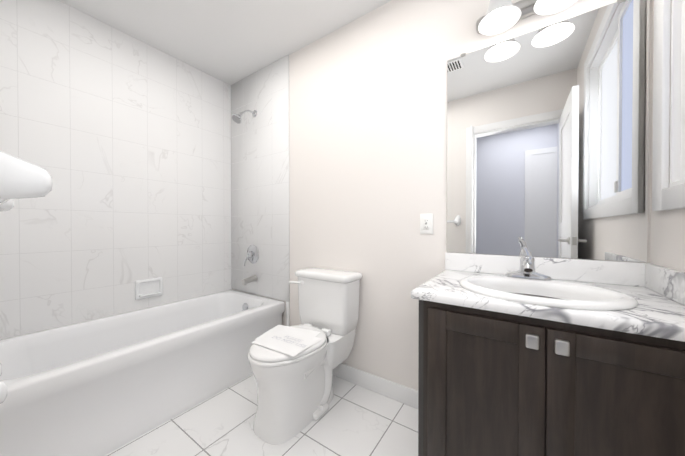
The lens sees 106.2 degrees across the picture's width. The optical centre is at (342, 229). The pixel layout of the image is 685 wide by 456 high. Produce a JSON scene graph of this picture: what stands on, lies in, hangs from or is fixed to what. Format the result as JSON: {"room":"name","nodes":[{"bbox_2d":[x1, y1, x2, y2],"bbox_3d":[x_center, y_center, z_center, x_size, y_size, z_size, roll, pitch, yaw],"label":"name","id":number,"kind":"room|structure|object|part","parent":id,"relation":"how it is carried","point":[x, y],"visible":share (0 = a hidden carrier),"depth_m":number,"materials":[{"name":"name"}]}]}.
{"room":"bathroom","nodes":[
{"label":"bathroom","id":0,"kind":"room"},
{"bbox_2d":[0,0,231,339],"bbox_3d":[-1.577,-0.185,1.930,0.100,2.458,1.762,0,1,34],"label":"wall","id":1,"kind":"structure","parent":0,"point":[123,139],"depth_m":1.76,"materials":[{"name":"tile"}]},
{"bbox_2d":[135,277,162,299],"bbox_3d":[-1.475,0.451,1.969,0.030,0.145,0.178,0,1,34],"label":"soap dish","id":2,"kind":"object","parent":1,"relation":"attached to","point":[148,288],"visible":1,"depth_m":1.97,"materials":[{"name":"white ceramic"}]},
{"bbox_2d":[139,292,160,296],"bbox_3d":[-1.474,0.497,1.968,0.026,0.012,0.134,0,1,34],"label":"tray","id":3,"kind":"object","parent":2,"relation":"on","point":[141,294],"depth_m":1.97,"materials":[{"name":"white ceramic"}]},
{"bbox_2d":[59,0,390,84],"bbox_3d":[-0.511,-1.452,0.377,3.600,0.100,3.112,0,1,34],"label":"ceiling","id":4,"kind":"structure","parent":0,"point":[230,42],"depth_m":1.78,"materials":[{"name":"white paint"}]},
{"bbox_2d":[105,374,417,455],"bbox_3d":[-0.511,1.106,0.397,3.600,0.100,3.112,0,1,34],"label":"floor","id":5,"kind":"structure","parent":0,"point":[355,420],"depth_m":1.33,"materials":[{"name":"tile"}]},
{"bbox_2d":[0,290,284,455],"bbox_3d":[-1.220,0.822,1.695,0.759,0.448,1.556,0,1,34],"label":"bathtub","id":6,"kind":"object","parent":5,"relation":"on","point":[103,386],"visible":0.96,"depth_m":1.41,"materials":[{"name":"white ceramic"}]},
{"bbox_2d":[248,267,361,444],"bbox_3d":[-0.252,0.663,1.545,0.476,0.767,0.700,0,1,34],"label":"toilet","id":7,"kind":"object","parent":5,"relation":"on","point":[292,367],"visible":1,"depth_m":1.43,"materials":[{"name":"white ceramic"}]},
{"bbox_3d":[-0.301,0.647,1.438,0.374,0.018,0.468,0,1,34],"label":"seat","id":8,"kind":"part","parent":7,"relation":"part of","materials":[{"name":"white ceramic"}]},
{"bbox_3d":[-0.300,0.625,1.441,0.362,0.024,0.458,0,1,34],"label":"lid","id":9,"kind":"part","parent":7,"relation":"part of","materials":[{"name":"white ceramic"}]},
{"bbox_3d":[-0.099,0.301,1.733,0.438,0.045,0.212,0,1,34],"label":"tank lid","id":10,"kind":"part","parent":7,"relation":"part of","materials":[{"name":"white ceramic"}]},
{"bbox_3d":[-0.097,0.494,1.736,0.410,0.342,0.192,0,1,34],"label":"tank","id":11,"kind":"part","parent":7,"relation":"part of","materials":[{"name":"white ceramic"}]},
{"bbox_2d":[411,239,684,455],"bbox_3d":[0.715,0.546,0.968,0.749,1.011,0.576,0,1,34],"label":"bathroom vanity","id":12,"kind":"object","parent":5,"relation":"on","point":[526,354],"visible":1,"depth_m":0.78,"materials":[{"name":"brown wood"}]},
{"bbox_3d":[0.451,0.315,0.841,0.209,0.062,0.019,0,1,34],"label":"door rail","id":13,"kind":"part","parent":12,"relation":"part of","materials":[{"name":"brown wood"}]},
{"bbox_3d":[0.453,0.606,0.847,0.209,0.519,0.011,0,1,34],"label":"door panel","id":14,"kind":"part","parent":12,"relation":"part of","materials":[{"name":"brown wood"}]},
{"bbox_3d":[0.547,0.323,0.742,0.032,0.040,0.015,0,1,34],"label":"knob","id":15,"kind":"part","parent":12,"relation":"part of","materials":[{"name":"silver metal"}]},
{"bbox_2d":[411,270,684,341],"bbox_3d":[0.721,0.239,0.973,0.749,0.035,0.556,0,1,34],"label":"countertop","id":16,"kind":"structure","parent":12,"relation":"on","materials":[{"name":"stone"}]},
{"bbox_2d":[505,239,551,279],"bbox_3d":[0.744,0.120,1.033,0.160,0.160,0.149,0,1,34],"label":"faucet","id":17,"kind":"object","parent":16,"relation":"on","point":[527,271],"depth_m":1.05,"materials":[{"name":"silver metal"}]},
{"bbox_2d":[459,275,638,310],"bbox_3d":[0.690,0.282,0.925,0.496,0.163,0.416,0,1,34],"label":"sink","id":18,"kind":"object","parent":16,"relation":"in","point":[476,292],"depth_m":0.86,"materials":[{"name":"white ceramic"}]},
{"bbox_3d":[0.602,0.324,0.704,0.032,0.040,0.015,0,1,34],"label":"knob","id":19,"kind":"part","parent":12,"relation":"part of","materials":[{"name":"silver metal"}]},
{"bbox_3d":[0.731,0.317,0.650,0.214,0.062,0.019,0,1,34],"label":"door rail","id":20,"kind":"part","parent":12,"relation":"part of","materials":[{"name":"brown wood"}]},
{"bbox_3d":[0.734,0.608,0.655,0.214,0.519,0.011,0,1,34],"label":"door panel","id":21,"kind":"part","parent":12,"relation":"part of","materials":[{"name":"brown wood"}]},
{"bbox_2d":[232,0,652,389],"bbox_3d":[0.116,-0.184,1.782,2.865,2.458,0.100,0,1,34],"label":"wall","id":22,"kind":"structure","parent":0,"point":[367,139],"depth_m":1.63,"materials":[{"name":"white paint"}]},
{"bbox_2d":[231,55,289,301],"bbox_3d":[-0.766,-0.414,2.315,0.805,2.007,0.009,0,1,34],"label":"wall tile","id":23,"kind":"structure","parent":22,"relation":"attached to","point":[260,181],"depth_m":2.27,"materials":[{"name":"white tile"}]},
{"bbox_2d":[232,110,256,123],"bbox_3d":[-0.852,-0.988,2.230,0.090,0.171,0.220,0,1,34],"label":"shower head","id":24,"kind":"object","parent":23,"relation":"attached to","point":[237,118],"visible":1,"depth_m":2.19},
{"bbox_2d":[242,275,257,285],"bbox_3d":[-0.827,0.448,2.278,0.060,0.075,0.138,0,1,34],"label":"tub spout","id":25,"kind":"object","parent":23,"relation":"attached to","point":[253,278],"visible":1,"depth_m":2.26,"materials":[{"name":"silver metal"}]},
{"bbox_2d":[244,245,258,265],"bbox_3d":[-0.836,0.237,2.320,0.170,0.193,0.068,0,1,34],"label":"tub valve","id":26,"kind":"object","parent":23,"relation":"attached to","point":[252,256],"visible":1,"depth_m":2.31,"materials":[{"name":"silver metal"}]},
{"bbox_3d":[-0.831,0.226,2.327,0.170,0.170,0.052,0,1,34],"label":"plate","id":27,"kind":"part","parent":26,"relation":"part of","materials":[{"name":"silver metal"}]},
{"bbox_2d":[286,301,289,325],"bbox_3d":[-0.450,0.817,2.109,0.039,0.451,0.009,0,1,34],"label":"wall tile","id":28,"kind":"structure","parent":22,"relation":"attached to","point":[287,313],"depth_m":2.10,"materials":[{"name":"white tile"}]},
{"bbox_2d":[332,363,417,408],"bbox_3d":[0.073,0.993,1.751,1.228,0.105,0.014,0,1,34],"label":"baseboard","id":29,"kind":"structure","parent":22,"relation":"attached to","point":[406,395],"depth_m":1.64,"materials":[{"name":"white"}]},
{"bbox_2d":[420,213,432,233],"bbox_3d":[0.479,-0.033,1.468,0.074,0.116,0.009,0,1,34],"label":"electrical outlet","id":30,"kind":"object","parent":22,"relation":"attached to","point":[426,223],"visible":1,"depth_m":1.46,"materials":[{"name":"white plastic"}]},
{"bbox_2d":[476,0,577,35],"bbox_3d":[0.802,-1.011,1.116,0.422,0.152,0.213,0,1,34],"label":"sconce","id":31,"kind":"object","parent":22,"relation":"attached to","point":[499,16],"visible":1,"depth_m":1.16,"materials":[{"name":"white glass"}]},
{"bbox_3d":[0.704,-0.988,1.157,0.056,0.070,0.056,0,1,34],"label":"bulb","id":32,"kind":"part","parent":31,"relation":"part of","materials":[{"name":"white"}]},
{"bbox_3d":[0.704,-1.002,1.156,0.168,0.133,0.168,0,1,34],"label":"lamp shade","id":33,"kind":"part","parent":31,"relation":"part of","materials":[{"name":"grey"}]},
{"bbox_3d":[0.856,-1.035,1.195,0.422,0.080,0.023,0,1,34],"label":"plate","id":34,"kind":"part","parent":31,"relation":"part of","materials":[{"name":"white glass"}]},
{"bbox_3d":[0.876,-1.001,1.039,0.168,0.133,0.168,0,1,34],"label":"lamp shade","id":35,"kind":"part","parent":31,"relation":"part of","materials":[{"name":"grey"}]},
{"bbox_2d":[445,252,644,286],"bbox_3d":[0.872,0.173,1.194,0.749,0.092,0.020,0,1,34],"label":"backsplash","id":36,"kind":"structure","parent":22,"relation":"attached to","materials":[{"name":"stone"}]},
{"bbox_2d":[447,0,649,261],"bbox_3d":[0.875,-0.400,1.196,0.733,1.050,0.008,0,1,34],"label":"mirror","id":37,"kind":"object","parent":22,"relation":"attached to","point":[547,139],"visible":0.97,"depth_m":1.14,"materials":[{"name":"clear glass"}]},
{"bbox_2d":[650,0,684,271],"bbox_3d":[0.790,-0.048,0.318,0.100,2.210,1.762,0,1,34],"label":"wall","id":38,"kind":"structure","parent":0,"point":[667,239],"depth_m":0.88,"materials":[{"name":"white paint"}]},
{"bbox_2d":[652,0,684,210],"bbox_3d":[0.862,-0.645,0.471,0.078,1.164,1.069,0,1,34],"label":"window","id":39,"kind":"structure","parent":38,"relation":"in","point":[665,196],"depth_m":0.87,"materials":[{"name":"white"}]},
{"bbox_3d":[1.118,-0.648,0.900,0.018,1.164,0.072,0,1,34],"label":"casing","id":40,"kind":"part","parent":39,"relation":"part of","materials":[{"name":"white wood"}]},
{"bbox_3d":[0.838,-0.099,0.493,0.018,0.072,0.925,0,1,34],"label":"casing","id":41,"kind":"part","parent":39,"relation":"part of","materials":[{"name":"white"}]},
{"bbox_3d":[1.114,-0.650,0.822,0.025,0.990,0.038,0,1,34],"label":"sliding window sash","id":42,"kind":"part","parent":39,"relation":"part of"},
{"bbox_2d":[670,0,681,182],"bbox_3d":[1.134,-0.657,0.839,0.075,1.002,0.012,0,1,34],"label":"liner","id":43,"kind":"object","parent":38,"relation":"attached to","point":[676,26],"visible":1,"depth_m":0.85,"materials":[{"name":"white"}]},
{"bbox_2d":[669,179,684,186],"bbox_3d":[0.876,-0.141,0.466,0.076,0.022,0.925,0,1,34],"label":"window sill","id":44,"kind":"structure","parent":38,"relation":"on","point":[677,183],"depth_m":0.82,"materials":[{"name":"white wood"}]},
{"bbox_3d":[-1.198,-0.175,0.667,1.950,2.458,0.100,0,1,34],"label":"wall","id":45,"kind":"structure","parent":0,"visible":0},
{"bbox_2d":[0,363,6,403],"bbox_3d":[-0.883,0.374,0.592,0.208,0.072,0.124,0,1,34],"label":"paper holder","id":46,"kind":"object","parent":45,"relation":"attached to","point":[3,390],"visible":1,"depth_m":0.59,"materials":[{"name":"white ceramic"}]},
{"bbox_2d":[0,151,52,210],"bbox_3d":[-0.655,-0.079,0.443,0.564,0.116,0.140,0,1,34],"label":"towel rail","id":47,"kind":"object","parent":45,"relation":"attached to","point":[20,178],"visible":1,"depth_m":0.33,"materials":[{"name":"white ceramic"}]}
]}

